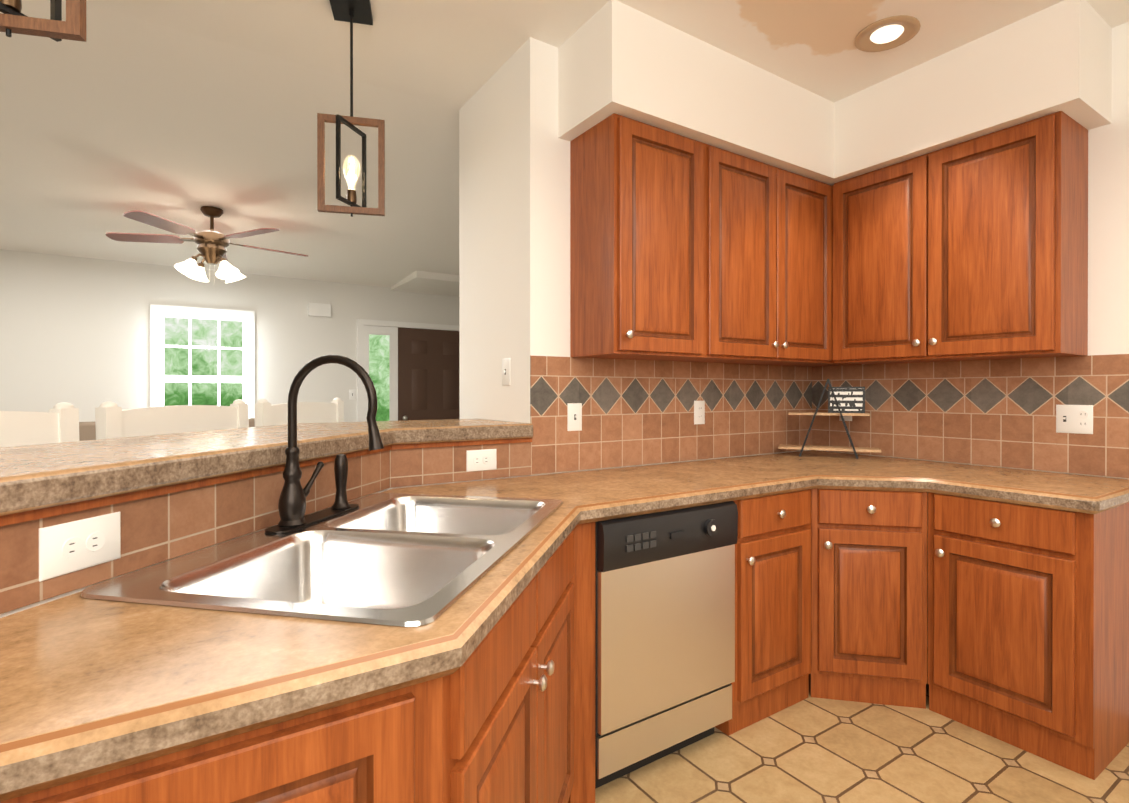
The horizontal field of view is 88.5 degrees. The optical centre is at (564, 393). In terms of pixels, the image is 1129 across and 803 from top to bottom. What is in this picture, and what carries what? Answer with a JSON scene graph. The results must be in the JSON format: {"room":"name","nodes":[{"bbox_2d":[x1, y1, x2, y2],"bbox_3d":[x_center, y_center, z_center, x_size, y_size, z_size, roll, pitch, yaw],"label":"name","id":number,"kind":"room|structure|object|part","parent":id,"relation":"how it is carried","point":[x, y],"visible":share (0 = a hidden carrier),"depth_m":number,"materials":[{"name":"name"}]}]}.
{"room":"kitchen","nodes":[
{"label":"kitchen","id":0,"kind":"room"},
{"bbox_2d":[0,249,458,421],"bbox_3d":[-3.763,-0.130,5.867,10.400,2.750,0.150,0,0,-33],"label":"wall","id":1,"kind":"structure","parent":0,"point":[75,331],"depth_m":5.54,"materials":[{"name":"white paint"}]},
{"bbox_2d":[150,304,254,417],"bbox_3d":[-3.623,-0.145,5.837,0.890,1.430,0.045,0,0,-33],"label":"living room window","id":2,"kind":"structure","parent":1,"relation":"in","point":[202,356],"depth_m":5.83,"materials":[{"name":"white"}]},
{"bbox_2d":[308,303,330,316],"bbox_3d":[-2.716,-0.927,6.430,0.230,0.140,0.048,0,0,-33],"label":"door chime","id":3,"kind":"object","parent":1,"relation":"attached to","point":[319,309],"visible":1,"depth_m":6.41,"materials":[{"name":"white plastic"}]},
{"bbox_2d":[349,389,355,399],"bbox_3d":[-2.429,0.010,6.642,0.072,0.117,0.016,0,0,-33],"label":"light switch","id":4,"kind":"object","parent":1,"relation":"attached to","point":[352,394],"visible":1,"depth_m":6.64,"materials":[{"name":"white plastic"}]},
{"bbox_2d":[357,319,459,421],"bbox_3d":[-1.752,0.191,7.033,1.460,2.100,0.098,0,0,-33],"label":"front door","id":5,"kind":"structure","parent":1,"relation":"in","point":[411,370],"depth_m":6.98,"materials":[{"name":"brown wood"}]},
{"bbox_2d":[0,438,531,617],"bbox_3d":[-0.644,0.720,1.266,2.038,1.076,1.517,0,0,-33],"label":"wall","id":6,"kind":"structure","parent":0,"point":[15,518],"depth_m":1.17,"materials":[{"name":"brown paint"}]},
{"bbox_2d":[0,450,389,613],"bbox_3d":[-0.816,0.267,1.084,0.008,0.134,1.956,0,0,12],"label":"wall tile","id":7,"kind":"structure","parent":6,"relation":"attached to","point":[158,529],"depth_m":1.18,"materials":[{"name":"brown tile"}]},
{"bbox_2d":[39,512,120,581],"bbox_3d":[-0.827,0.259,0.996,0.007,0.085,0.135,0,0,12],"label":"outlet","id":8,"kind":"object","parent":7,"relation":"attached to","point":[69,547],"visible":1,"depth_m":0.99,"materials":[{"name":"white plastic"}]},
{"bbox_2d":[0,419,532,515],"bbox_3d":[-0.860,0.152,1.342,2.311,0.058,1.903,0,0,-33],"label":"bar","id":9,"kind":"object","parent":6,"relation":"on","point":[37,476],"visible":0.94,"depth_m":1.28,"materials":[{"name":"laminate"}]},
{"bbox_2d":[390,442,530,487],"bbox_3d":[-0.376,0.263,2.195,0.571,0.134,0.008,0,0,-33],"label":"wall tile","id":10,"kind":"structure","parent":6,"relation":"attached to","point":[421,466],"depth_m":2.16,"materials":[{"name":"brown tile"}]},
{"bbox_2d":[466,449,496,471],"bbox_3d":[-0.317,0.255,2.224,0.125,0.080,0.007,0,0,-33],"label":"outlet","id":11,"kind":"object","parent":10,"relation":"attached to","point":[481,460],"visible":1,"depth_m":2.22,"materials":[{"name":"white plastic"}]},
{"bbox_2d":[0,0,1128,296],"bbox_3d":[-0.858,-1.327,1.430,10.400,0.230,10.750,0,0,-33],"label":"ceiling","id":12,"kind":"structure","parent":0,"point":[182,112],"depth_m":2.81,"materials":[{"name":"paint"}]},
{"bbox_2d":[0,0,85,41],"bbox_3d":[-1.020,-1.048,1.063,0.228,0.784,0.180,0,0,-33],"label":"pendant light","id":13,"kind":"object","parent":12,"relation":"hanging from","point":[15,20],"visible":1,"depth_m":1.07,"materials":[{"name":"brown wood"}]},
{"bbox_2d":[106,206,307,285],"bbox_3d":[-2.574,-1.065,4.266,1.302,0.560,1.282,0,0,-33],"label":"fan","id":14,"kind":"object","parent":12,"relation":"hanging from","point":[212,246],"visible":1,"depth_m":4.14,"materials":[{"name":"brown wood"}]},
{"bbox_2d":[317,0,384,216],"bbox_3d":[-0.792,-1.052,2.158,0.228,0.784,0.179,0,0,-33],"label":"pendant light","id":15,"kind":"object","parent":12,"relation":"hanging from","point":[355,11],"visible":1,"depth_m":2.15,"materials":[{"name":"brown wood"}]},
{"bbox_2d":[855,15,920,51],"bbox_3d":[1.293,-1.437,2.327,0.232,0.016,0.232,0,0,-33],"label":"recessed light","id":16,"kind":"object","parent":12,"relation":"in","point":[888,33],"visible":1,"depth_m":2.31,"materials":[{"name":"beige"}]},
{"bbox_2d":[459,37,807,475],"bbox_3d":[0.518,-0.098,3.216,2.045,2.700,0.724,0,0,-33],"label":"wall","id":17,"kind":"structure","parent":0,"point":[514,228],"depth_m":2.48,"materials":[{"name":"white paint"}]},
{"bbox_2d":[502,358,509,384],"bbox_3d":[-0.259,-0.095,2.522,0.016,0.117,0.072,0,0,-33],"label":"light switch","id":18,"kind":"object","parent":17,"relation":"attached to","point":[506,371],"visible":1,"depth_m":2.52,"materials":[{"name":"white plastic"}]},
{"bbox_2d":[570,113,709,360],"bbox_3d":[0.314,-0.611,2.456,0.482,0.914,0.318,0,0,-33],"label":"upper cabinet","id":19,"kind":"object","parent":17,"relation":"attached to","point":[684,249],"depth_m":2.32,"materials":[{"name":"brown wood"}]},
{"bbox_2d":[530,356,811,474],"bbox_3d":[0.652,0.086,2.868,1.887,0.484,0.008,0,0,-33],"label":"wall tile","id":20,"kind":"structure","parent":17,"relation":"attached to","point":[637,412],"depth_m":2.73,"materials":[{"name":"brown tile"}]},
{"bbox_2d":[567,403,581,430],"bbox_3d":[0.047,0.100,2.457,0.072,0.117,0.016,0,0,-33],"label":"light switch","id":21,"kind":"object","parent":20,"relation":"attached to","point":[574,416],"visible":1,"depth_m":2.46,"materials":[{"name":"white plastic"}]},
{"bbox_2d":[694,401,704,424],"bbox_3d":[0.669,0.093,2.870,0.072,0.117,0.007,0,0,-33],"label":"electrical outlet","id":22,"kind":"object","parent":20,"relation":"attached to","point":[699,412],"visible":1,"depth_m":2.86,"materials":[{"name":"white plastic"}]},
{"bbox_2d":[682,145,837,366],"bbox_3d":[0.900,-0.612,2.840,0.921,0.914,0.318,0,0,-33],"label":"upper cabinet","id":23,"kind":"object","parent":17,"relation":"attached to","point":[771,227],"depth_m":2.68,"materials":[{"name":"brown wood"}]},
{"bbox_2d":[814,363,861,366],"bbox_3d":[1.409,-0.613,3.174,0.295,0.914,0.318,0,0,-33],"label":"upper cabinet","id":24,"kind":"object","parent":17,"relation":"attached to","point":[839,364],"depth_m":3.19,"materials":[{"name":"brown wood"}]},
{"bbox_2d":[558,0,833,185],"bbox_3d":[0.810,-1.258,2.753,1.760,0.376,0.365,0,0,-33],"label":"soffit","id":25,"kind":"structure","parent":0,"point":[618,58],"depth_m":2.36,"materials":[{"name":"white paint"}]},
{"bbox_2d":[595,647,1128,802],"bbox_3d":[-0.899,1.288,1.501,10.400,0.060,10.800,0,0,-33],"label":"floor","id":26,"kind":"structure","parent":0,"point":[809,749],"depth_m":1.95,"materials":[{"name":"tile"}]},
{"bbox_2d":[0,402,78,446],"bbox_3d":[-1.253,0.642,1.341,0.493,1.234,0.580,0,0,12],"label":"bar stool","id":27,"kind":"object","parent":26,"relation":"on","point":[58,423],"visible":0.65,"depth_m":1.57,"materials":[{"name":"white wood"}]},
{"bbox_2d":[79,418,254,440],"bbox_3d":[-3.651,0.747,5.243,2.200,1.000,0.920,0,0,-33],"label":"sofa","id":28,"kind":"object","parent":26,"relation":"on","point":[87,430],"depth_m":4.98,"materials":[{"name":"brown fabric"}]},
{"bbox_2d":[95,399,248,439],"bbox_3d":[-1.119,0.640,1.987,0.493,1.234,0.580,0,0,12],"label":"bar stool","id":29,"kind":"object","parent":26,"relation":"on","point":[113,420],"visible":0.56,"depth_m":1.95,"materials":[{"name":"white"}]},
{"bbox_2d":[0,634,571,802],"bbox_3d":[-0.800,0.825,1.079,1.130,0.868,1.158,0,0,-33],"label":"base cabinet","id":30,"kind":"object","parent":26,"relation":"on","point":[490,719],"depth_m":0.78,"materials":[{"name":"brown wood"}]},
{"bbox_2d":[0,450,1128,801],"bbox_3d":[0.271,0.360,1.759,3.737,0.056,1.426,0,0,-33],"label":"countertop","id":31,"kind":"structure","parent":30,"relation":"on","point":[88,686],"depth_m":0.79,"materials":[{"name":"laminate"}]},
{"bbox_2d":[80,493,562,626],"bbox_3d":[-0.405,0.422,1.363,0.630,0.194,0.973,0,0,12],"label":"sink","id":32,"kind":"object","parent":31,"relation":"in","point":[402,559],"visible":0.69,"depth_m":1.32,"materials":[{"name":"silver metal"}]},
{"bbox_2d":[265,355,383,533],"bbox_3d":[-0.614,0.115,1.461,0.260,0.418,0.374,0,0,-33],"label":"faucet","id":33,"kind":"object","parent":31,"relation":"on","point":[292,504],"visible":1,"depth_m":1.40,"materials":[{"name":"black metal"}]},
{"bbox_2d":[778,379,880,458],"bbox_3d":[1.378,0.126,3.031,0.480,0.404,0.153,0,0,24],"label":"tray stand","id":34,"kind":"object","parent":31,"relation":"on","point":[855,450],"visible":1,"depth_m":2.98,"materials":[{"name":"brown wood"}]},
{"bbox_2d":[828,387,864,412],"bbox_3d":[1.447,0.032,2.978,0.170,0.135,0.022,0,0,24],"label":"sign","id":35,"kind":"object","parent":34,"relation":"on","point":[850,399],"visible":1,"depth_m":2.97,"materials":[{"name":"black"}]},
{"bbox_2d":[254,398,343,426],"bbox_3d":[-0.984,0.638,2.634,0.493,1.234,0.580,0,0,12],"label":"bar stool","id":36,"kind":"object","parent":26,"relation":"on","point":[266,413],"visible":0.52,"depth_m":2.65,"materials":[{"name":"white"}]},
{"bbox_2d":[469,522,594,802],"bbox_3d":[-0.051,0.824,1.308,0.761,0.868,0.680,0,0,-33],"label":"base cabinet","id":37,"kind":"object","parent":26,"relation":"on","point":[560,598],"depth_m":1.74,"materials":[{"name":"brown wood"}]},
{"bbox_3d":[0.049,0.823,1.765,0.092,0.868,0.025,0,0,-33],"label":"base cabinet filler","id":38,"kind":"part","parent":37,"relation":"part of","materials":[{"name":"brown wood"}]},
{"bbox_2d":[595,501,737,788],"bbox_3d":[0.205,0.822,2.171,0.610,0.868,0.646,0,0,-33],"label":"dishwasher","id":39,"kind":"object","parent":26,"relation":"on","point":[664,630],"visible":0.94,"depth_m":1.90,"materials":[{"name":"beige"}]},
{"bbox_2d":[715,489,810,735],"bbox_3d":[0.659,0.821,2.482,0.485,0.868,0.656,0,0,-33],"label":"base cabinet","id":40,"kind":"object","parent":26,"relation":"on","point":[772,608],"visible":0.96,"depth_m":2.22,"materials":[{"name":"brown wood"}]},
{"bbox_2d":[809,488,926,708],"bbox_3d":[1.248,0.821,2.442,0.430,0.868,0.310,0,0,12],"label":"base cabinet","id":41,"kind":"object","parent":26,"relation":"on","point":[868,596],"visible":0.98,"depth_m":2.33,"materials":[{"name":"brown wood"}]},
{"bbox_2d":[928,492,1128,779],"bbox_3d":[1.807,0.821,2.237,0.656,0.868,0.500,0,0,-33],"label":"base cabinet","id":42,"kind":"object","parent":26,"relation":"on","point":[1028,628],"visible":0.98,"depth_m":2.02,"materials":[{"name":"brown wood"}]},
{"bbox_2d":[830,0,1111,183],"bbox_3d":[1.757,-1.258,2.582,0.365,0.376,0.930,0,0,-33],"label":"soffit","id":43,"kind":"structure","parent":0,"point":[1055,58],"depth_m":2.34,"materials":[{"name":"white paint"}]},
{"bbox_2d":[817,22,1128,646],"bbox_3d":[3.043,-0.091,1.091,0.150,2.700,5.600,0,0,-33],"label":"wall","id":44,"kind":"structure","parent":0,"point":[1108,239],"depth_m":2.29,"materials":[{"name":"white paint"}]},
{"bbox_2d":[832,111,1087,364],"bbox_3d":[1.727,-0.612,2.640,0.348,0.914,0.916,0,0,-33],"label":"upper cabinet","id":45,"kind":"object","parent":44,"relation":"attached to","point":[975,249],"visible":0.98,"depth_m":2.43,"materials":[{"name":"brown wood"}]},
{"bbox_2d":[812,354,1128,478],"bbox_3d":[1.922,0.087,2.658,0.008,0.484,1.750,0,0,-33],"label":"wall tile","id":46,"kind":"structure","parent":44,"relation":"attached to","point":[997,412],"depth_m":2.64,"materials":[{"name":"brown tile"}]},
{"bbox_2d":[839,416,851,420],"bbox_3d":[1.554,0.092,3.206,0.007,0.117,0.072,0,0,-33],"label":"electrical outlet","id":47,"kind":"object","parent":46,"relation":"attached to","point":[847,418],"visible":0.12,"depth_m":3.20,"materials":[{"name":"white plastic"}]},
{"bbox_2d":[1056,405,1092,433],"bbox_3d":[2.090,0.105,2.380,0.016,0.117,0.118,0,0,-33],"label":"electrical outlet","id":48,"kind":"object","parent":46,"relation":"attached to","point":[1077,419],"visible":1,"depth_m":2.38,"materials":[{"name":"white plastic"}]}
]}

